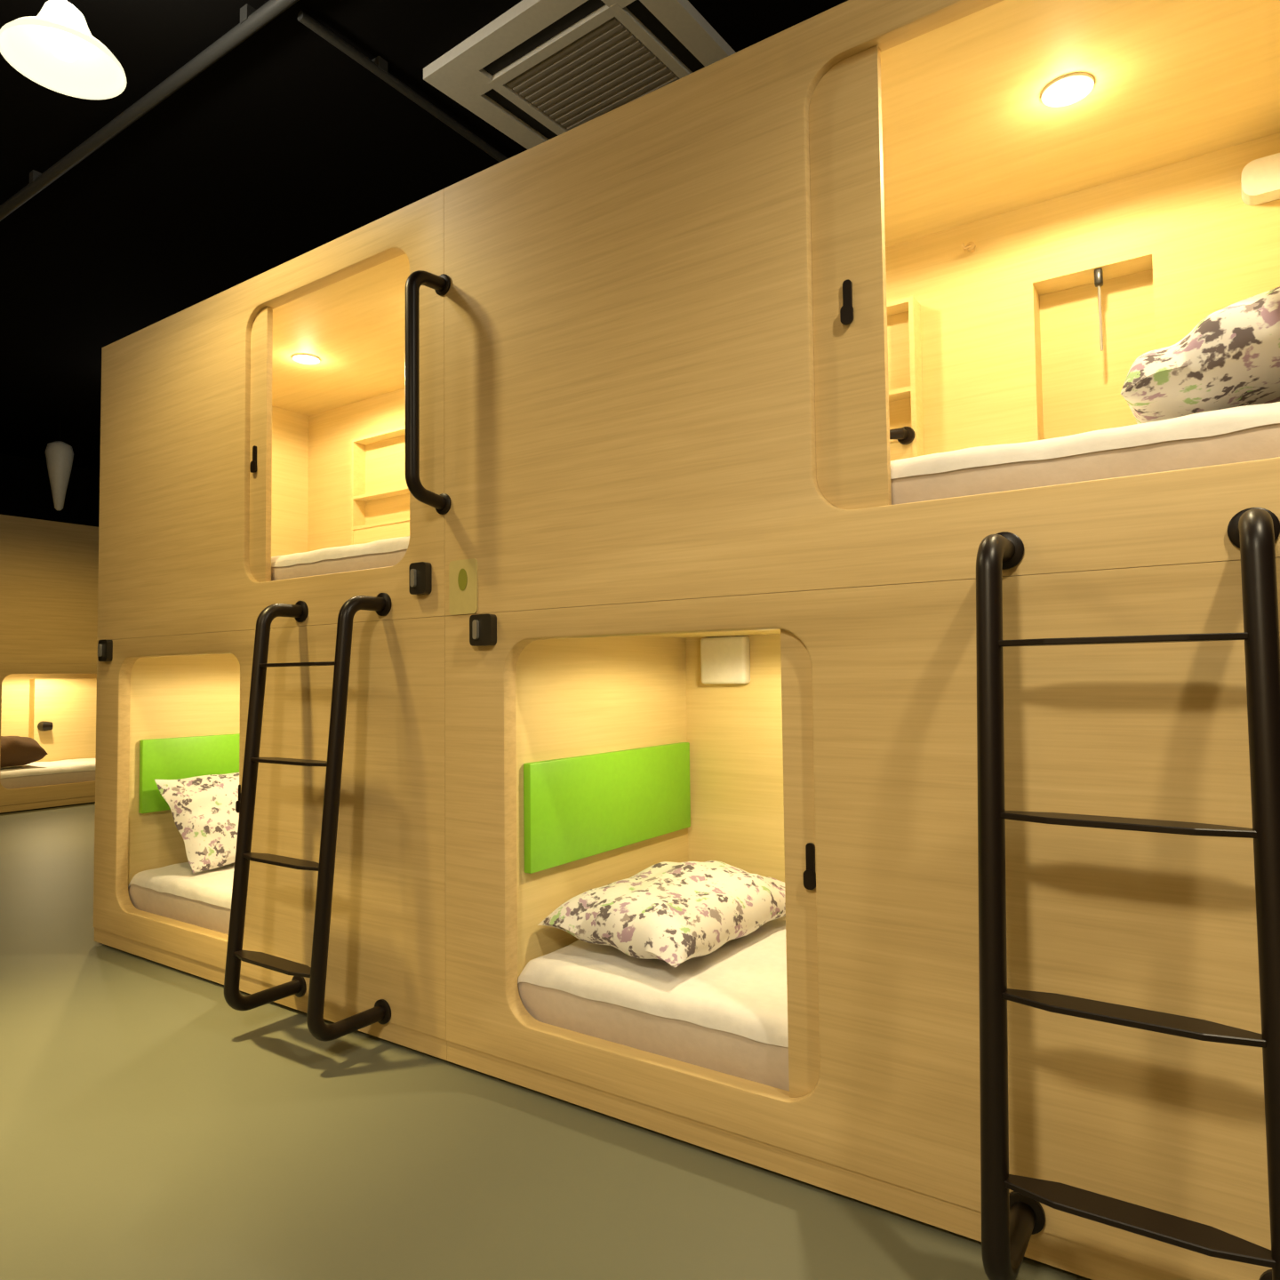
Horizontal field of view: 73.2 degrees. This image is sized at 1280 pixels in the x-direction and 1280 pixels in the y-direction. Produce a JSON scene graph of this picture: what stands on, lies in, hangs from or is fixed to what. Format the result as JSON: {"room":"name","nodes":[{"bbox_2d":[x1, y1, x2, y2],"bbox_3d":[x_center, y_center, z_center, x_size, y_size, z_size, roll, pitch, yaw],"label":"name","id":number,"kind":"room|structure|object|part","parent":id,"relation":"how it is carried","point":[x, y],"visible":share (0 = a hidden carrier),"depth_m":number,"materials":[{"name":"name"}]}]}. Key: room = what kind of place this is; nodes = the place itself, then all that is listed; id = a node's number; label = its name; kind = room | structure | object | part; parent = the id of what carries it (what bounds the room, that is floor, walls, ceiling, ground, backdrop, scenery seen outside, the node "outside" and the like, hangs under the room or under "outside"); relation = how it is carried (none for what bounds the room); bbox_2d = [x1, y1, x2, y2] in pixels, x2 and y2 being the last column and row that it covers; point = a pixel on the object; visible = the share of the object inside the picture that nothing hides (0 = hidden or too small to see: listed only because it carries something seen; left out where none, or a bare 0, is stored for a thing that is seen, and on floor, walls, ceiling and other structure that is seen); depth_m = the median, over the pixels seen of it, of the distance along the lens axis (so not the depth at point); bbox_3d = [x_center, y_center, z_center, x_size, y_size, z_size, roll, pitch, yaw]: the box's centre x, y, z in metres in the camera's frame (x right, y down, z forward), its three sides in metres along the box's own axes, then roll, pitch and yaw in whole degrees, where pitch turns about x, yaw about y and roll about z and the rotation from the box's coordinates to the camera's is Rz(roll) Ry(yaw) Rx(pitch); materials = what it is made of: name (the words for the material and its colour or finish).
{"room":"dormitory","nodes":[
{"label":"dormitory","id":0,"kind":"room"},
{"bbox_2d":[0,453,99,527],"bbox_3d":[-6.717,-0.194,7.321,0.100,3.240,7.900,-2,-3,34],"label":"wall","id":1,"kind":"structure","parent":0,"point":[25,485],"depth_m":8.51,"materials":[{"name":"black paint"}]},
{"bbox_2d":[0,0,847,471],"bbox_3d":[-1.475,-2.068,3.845,12.600,0.080,7.900,-2,-3,34],"label":"ceiling","id":2,"kind":"structure","parent":0,"point":[286,146],"depth_m":3.66,"materials":[{"name":"black paint"}]},
{"bbox_2d":[45,416,73,511],"bbox_3d":[-4.795,-1.457,7.117,0.200,0.780,0.200,-2,-3,34],"label":"pendant lamp","id":3,"kind":"object","parent":2,"relation":"hanging from","point":[59,455],"visible":1,"depth_m":7.06,"materials":[{"name":"white plastic"}]},
{"bbox_2d":[0,0,126,99],"bbox_3d":[-1.555,-1.821,2.333,0.290,0.541,0.290,-2,-3,34],"label":"pendant lamp","id":4,"kind":"object","parent":2,"relation":"hanging from","point":[55,48],"visible":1,"depth_m":2.34,"materials":[{"name":"white glass"}]},
{"bbox_3d":[-1.553,-1.631,2.325,0.080,0.122,0.080,-2,-3,34],"label":"bulb","id":5,"kind":"part","parent":4,"relation":"part of","materials":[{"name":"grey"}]},
{"bbox_2d":[0,0,299,221],"bbox_3d":[-1.880,-2.013,3.241,12.500,0.072,0.050,-2,-3,34],"label":"conduit","id":6,"kind":"object","parent":2,"relation":"attached to","point":[252,20],"visible":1,"depth_m":3.15,"materials":[{"name":"grey metal"}]},
{"bbox_2d":[297,10,508,162],"bbox_3d":[0.165,-1.983,4.696,0.040,0.056,4.550,-2,-3,34],"label":"conduit","id":7,"kind":"object","parent":2,"relation":"attached to","point":[378,66],"visible":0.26,"depth_m":3.10,"materials":[{"name":"grey metal"}]},
{"bbox_2d":[423,0,735,149],"bbox_3d":[-0.133,-2.052,3.203,0.930,0.040,0.930,-3,-3,37],"label":"air conditioner","id":8,"kind":"object","parent":2,"relation":"attached to","point":[540,70],"visible":0.62,"depth_m":3.04,"materials":[{"name":"grey plastic"}]},
{"bbox_2d":[504,16,679,130],"bbox_3d":[-0.133,-2.052,3.203,0.528,0.032,0.528,-3,-3,37],"label":"grille","id":9,"kind":"object","parent":8,"relation":"attached to","point":[607,66],"depth_m":3.12,"materials":[{"name":"plastic"}]},
{"bbox_2d":[0,802,1091,1279],"bbox_3d":[-1.435,1.239,3.702,12.600,0.060,7.900,-2,-3,34],"label":"floor","id":10,"kind":"structure","parent":0,"point":[153,1127],"depth_m":1.84,"materials":[{"name":"concrete"}]},
{"bbox_2d":[0,663,96,813],"bbox_3d":[-5.036,0.828,7.846,0.970,1.204,2.019,-2,-3,34],"label":"capsule","id":11,"kind":"object","parent":10,"relation":"on","point":[53,705],"visible":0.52,"depth_m":7.84,"materials":[{"name":"brown wood"}]},
{"bbox_2d":[37,720,53,731],"bbox_3d":[-5.405,0.784,7.836,0.088,0.090,0.098,-2,-3,34],"label":"reading lamp","id":12,"kind":"object","parent":11,"relation":"attached to","point":[42,725],"depth_m":7.83,"materials":[{"name":"black metal"}]},
{"bbox_2d":[0,758,95,789],"bbox_3d":[-4.957,1.173,7.852,0.772,0.156,1.824,-2,-3,34],"label":"mattress","id":13,"kind":"object","parent":11,"relation":"on","point":[69,771],"visible":0.4,"depth_m":7.26,"materials":[{"name":"white fabric"}]},
{"bbox_2d":[0,736,47,767],"bbox_3d":[-5.345,0.936,7.229,0.400,0.266,0.520,-2,-3,34],"label":"pillow","id":14,"kind":"object","parent":13,"relation":"on","point":[15,750],"visible":0.98,"depth_m":7.19,"materials":[{"name":"brown fabric"}]},
{"bbox_3d":[-5.389,0.776,8.167,0.030,0.987,1.845,-2,-3,34],"label":"panel","id":15,"kind":"part","parent":11,"relation":"part of","materials":[{"name":"brown wood"}]},
{"bbox_2d":[0,514,98,663],"bbox_3d":[-5.051,-0.371,7.898,0.970,1.195,2.019,-2,-3,34],"label":"capsule","id":16,"kind":"object","parent":11,"relation":"on","point":[49,570],"visible":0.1,"depth_m":7.19,"materials":[{"name":"brown wood"}]},
{"bbox_2d":[93,616,447,1060],"bbox_3d":[-1.088,0.584,3.273,1.989,1.204,1.001,-2,-3,34],"label":"capsule","id":17,"kind":"object","parent":10,"relation":"on","point":[176,707],"visible":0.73,"depth_m":2.69,"materials":[{"name":"brown wood"}]},
{"bbox_2d":[128,862,234,934],"bbox_3d":[-1.016,0.958,3.238,1.801,0.151,0.887,-2,-3,34],"label":"mattress","id":18,"kind":"object","parent":17,"relation":"on","point":[202,899],"visible":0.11,"depth_m":3.20,"materials":[{"name":"white fabric"}]},
{"bbox_2d":[154,772,239,872],"bbox_3d":[-1.629,0.728,3.622,0.288,0.346,0.681,-2,-3,31],"label":"pillow","id":19,"kind":"object","parent":18,"relation":"on","point":[203,808],"visible":0.4,"depth_m":3.40,"materials":[{"name":"fabric"}]},
{"bbox_3d":[-1.826,0.560,3.818,0.160,1.015,0.925,-2,-3,34],"label":"panel","id":20,"kind":"part","parent":17,"relation":"part of","materials":[{"name":"brown wood"}]},
{"bbox_3d":[-1.750,0.554,3.763,0.025,0.290,0.828,-2,-3,34],"label":"headboard","id":21,"kind":"part","parent":17,"relation":"part of","materials":[{"name":"green fabric"}]},
{"bbox_3d":[-1.348,0.534,2.900,0.026,0.093,0.012,-2,-3,34],"label":"handle","id":22,"kind":"part","parent":17,"relation":"part of","materials":[{"name":"black metal"}]},
{"bbox_3d":[-1.334,0.527,2.910,0.038,0.938,0.020,-2,-3,34],"label":"sliding door","id":23,"kind":"part","parent":17,"relation":"part of","materials":[{"name":"brown wood"}]},
{"bbox_2d":[97,189,444,640],"bbox_3d":[-1.079,-0.614,3.360,1.989,1.195,1.086,-2,-3,34],"label":"capsule","id":24,"kind":"object","parent":17,"relation":"on","point":[223,453],"visible":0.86,"depth_m":3.13,"materials":[{"name":"brown wood"}]},
{"bbox_3d":[-1.303,-0.610,2.910,0.026,0.093,0.012,-2,-3,34],"label":"handle","id":25,"kind":"part","parent":24,"relation":"part of","materials":[{"name":"black metal"}]},
{"bbox_3d":[-1.284,-0.656,2.918,0.095,0.934,0.020,-2,-3,34],"label":"sliding door","id":26,"kind":"part","parent":24,"relation":"part of","materials":[{"name":"brown wood"}]},
{"bbox_3d":[-1.894,-0.625,3.905,0.030,0.997,0.925,-2,-3,34],"label":"panel","id":27,"kind":"part","parent":24,"relation":"part of","materials":[{"name":"brown wood"}]},
{"bbox_2d":[291,353,319,364],"bbox_3d":[-1.360,-1.144,3.512,0.108,0.008,0.108,-2,-3,34],"label":"recessed light","id":28,"kind":"object","parent":24,"relation":"attached to","point":[302,358],"visible":1,"depth_m":3.51,"materials":[{"name":"white plastic"}]},
{"bbox_2d":[271,536,409,581],"bbox_3d":[-1.106,-0.223,3.296,1.925,0.120,0.810,-2,-3,34],"label":"mattress","id":29,"kind":"object","parent":24,"relation":"on","point":[387,552],"visible":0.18,"depth_m":2.70,"materials":[{"name":"white fabric"}]},
{"bbox_3d":[-1.088,-1.184,3.381,1.989,0.054,0.925,-2,-3,34],"label":"roof panel","id":30,"kind":"part","parent":24,"relation":"part of","materials":[{"name":"brown wood"}]},
{"bbox_3d":[-0.831,-0.646,3.728,1.930,0.997,0.030,-2,-3,34],"label":"panel","id":31,"kind":"part","parent":24,"relation":"part of","materials":[{"name":"brown wood"}]},
{"bbox_2d":[351,425,409,544],"bbox_3d":[-1.067,-0.597,3.823,0.570,0.670,0.074,-2,-3,34],"label":"shelf","id":32,"kind":"object","parent":24,"relation":"attached to","point":[380,491],"depth_m":3.92,"materials":[{"name":"brown wood"}]},
{"bbox_2d":[405,270,451,514],"bbox_3d":[-0.579,-0.681,2.328,0.058,0.671,0.131,-2,-3,34],"label":"grab rail","id":33,"kind":"object","parent":24,"relation":"attached to","point":[441,284],"visible":1,"depth_m":2.28,"materials":[{"name":"black metal"}]},
{"bbox_2d":[224,592,391,1041],"bbox_3d":[-0.965,0.479,2.479,0.458,1.226,0.244,-2,-3,34],"label":"ladder","id":34,"kind":"object","parent":17,"relation":"attached to","point":[380,1013],"visible":1,"depth_m":2.41,"materials":[{"name":"black metal"}]},
{"bbox_3d":[-1.127,0.485,2.588,0.041,1.199,0.241,-2,-3,34],"label":"rail","id":35,"kind":"part","parent":34,"relation":"part of","materials":[{"name":"black metal"}]},
{"bbox_3d":[-0.804,0.472,2.370,0.041,1.199,0.241,-2,-3,34],"label":"rail","id":36,"kind":"part","parent":34,"relation":"part of","materials":[{"name":"black metal"}]},
{"bbox_2d":[444,557,1279,1279],"bbox_3d":[0.575,0.515,2.151,2.024,1.204,1.001,-2,-3,34],"label":"capsule","id":37,"kind":"object","parent":10,"relation":"on","point":[822,743],"visible":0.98,"depth_m":1.63,"materials":[{"name":"brown wood"}]},
{"bbox_3d":[-0.160,0.492,2.695,0.200,1.015,0.925,-2,-3,34],"label":"panel","id":38,"kind":"part","parent":37,"relation":"part of","materials":[{"name":"brown wood"}]},
{"bbox_3d":[-0.068,0.485,2.629,0.025,0.290,0.828,-2,-3,34],"label":"headboard","id":39,"kind":"part","parent":37,"relation":"part of","materials":[{"name":"green fabric"}]},
{"bbox_2d":[517,915,789,1091],"bbox_3d":[0.664,0.888,2.106,1.797,0.151,0.888,-2,-3,34],"label":"mattress","id":40,"kind":"object","parent":37,"relation":"on","point":[724,1010],"visible":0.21,"depth_m":2.06,"materials":[{"name":"white fabric"}]},
{"bbox_2d":[537,860,785,967],"bbox_3d":[0.121,0.743,2.457,0.449,0.184,0.720,-3,-3,37],"label":"pillow","id":41,"kind":"object","parent":40,"relation":"on","point":[674,913],"visible":1,"depth_m":2.27,"materials":[{"name":"fabric"}]},
{"bbox_3d":[0.590,-0.065,2.208,2.024,0.038,0.925,-2,-3,34],"label":"roof panel","id":42,"kind":"part","parent":37,"relation":"part of","materials":[{"name":"brown wood"}]},
{"bbox_3d":[0.921,0.471,2.505,1.805,1.015,0.030,-2,-3,34],"label":"panel","id":43,"kind":"part","parent":37,"relation":"part of","materials":[{"name":"brown wood"}]},
{"bbox_3d":[0.337,0.458,1.783,0.073,0.965,0.020,-2,-3,34],"label":"sliding door","id":44,"kind":"part","parent":37,"relation":"part of","materials":[{"name":"brown wood"}]},
{"bbox_3d":[0.347,0.461,1.757,0.026,0.093,0.012,-2,-3,34],"label":"handle","id":45,"kind":"part","parent":37,"relation":"part of","materials":[{"name":"black metal"}]},
{"bbox_2d":[443,0,1279,615],"bbox_3d":[0.585,-0.682,2.238,2.024,1.195,1.086,-2,-3,34],"label":"capsule","id":46,"kind":"object","parent":37,"relation":"on","point":[696,328],"visible":0.96,"depth_m":2.00,"materials":[{"name":"brown wood"}]},
{"bbox_2d":[448,558,477,615],"bbox_3d":[-0.475,-0.142,2.314,0.103,0.147,0.005,-2,-3,34],"label":"plaque","id":47,"kind":"object","parent":46,"relation":"attached to","point":[462,573],"visible":1,"depth_m":2.31,"materials":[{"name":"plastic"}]},
{"bbox_3d":[0.420,-0.685,1.748,0.026,0.093,0.012,-2,-3,34],"label":"handle","id":48,"kind":"part","parent":46,"relation":"part of","materials":[{"name":"black metal"}]},
{"bbox_3d":[0.427,-0.728,1.764,0.148,0.936,0.020,-2,-3,34],"label":"sliding door","id":49,"kind":"part","parent":46,"relation":"part of","materials":[{"name":"brown wood"}]},
{"bbox_2d":[889,426,915,444],"bbox_3d":[0.741,-0.597,2.520,0.114,0.052,0.056,-2,-3,34],"label":"reading lamp","id":50,"kind":"object","parent":46,"relation":"attached to","point":[905,435],"depth_m":2.50,"materials":[{"name":"black metal"}]},
{"bbox_2d":[886,296,924,460],"bbox_3d":[0.586,-0.665,2.708,0.580,0.670,0.074,-2,-3,34],"label":"shelf","id":51,"kind":"object","parent":46,"relation":"attached to","point":[905,316],"depth_m":2.58,"materials":[{"name":"brown wood"}]},
{"bbox_2d":[1040,72,1094,107],"bbox_3d":[0.964,-1.239,1.944,0.108,0.008,0.108,-2,-3,34],"label":"recessed light","id":52,"kind":"object","parent":46,"relation":"attached to","point":[1069,89],"visible":1,"depth_m":1.94,"materials":[{"name":"white plastic"}]},
{"bbox_3d":[0.576,-1.252,2.259,2.024,0.054,0.925,-2,-3,34],"label":"roof panel","id":53,"kind":"part","parent":46,"relation":"part of","materials":[{"name":"brown wood"}]},
{"bbox_3d":[0.832,-0.714,2.607,1.965,0.997,0.030,-2,-3,34],"label":"panel","id":54,"kind":"part","parent":46,"relation":"part of","materials":[{"name":"brown wood"}]},
{"bbox_2d":[890,401,1279,504],"bbox_3d":[0.557,-0.294,2.174,1.960,0.125,0.811,-2,-3,34],"label":"mattress","id":55,"kind":"object","parent":46,"relation":"on","point":[1246,433],"visible":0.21,"depth_m":1.52,"materials":[{"name":"white fabric"}]},
{"bbox_2d":[1120,286,1279,423],"bbox_3d":[1.213,-0.524,1.746,0.368,0.225,0.702,-2,-3,34],"label":"pillow","id":56,"kind":"object","parent":55,"relation":"on","point":[1230,358],"visible":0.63,"depth_m":1.53,"materials":[{"name":"fabric"}]},
{"bbox_3d":[1.249,-0.874,2.338,0.008,0.180,0.007,1,-3,-33],"label":"cord","id":57,"kind":"part","parent":46,"relation":"part of","materials":[{"name":"fabric"}]},
{"bbox_2d":[976,507,1279,1279],"bbox_3d":[0.747,0.408,1.325,0.434,1.226,0.244,-2,-3,34],"label":"ladder","id":58,"kind":"object","parent":37,"relation":"attached to","point":[1009,1220],"visible":1,"depth_m":1.27,"materials":[{"name":"black metal"}]},
{"bbox_3d":[0.595,0.415,1.427,0.041,1.199,0.241,-2,-3,34],"label":"rail","id":59,"kind":"part","parent":58,"relation":"part of","materials":[{"name":"black metal"}]},
{"bbox_3d":[0.898,0.402,1.222,0.041,1.199,0.241,-2,-3,34],"label":"rail","id":60,"kind":"part","parent":58,"relation":"part of","materials":[{"name":"black metal"}]}
]}

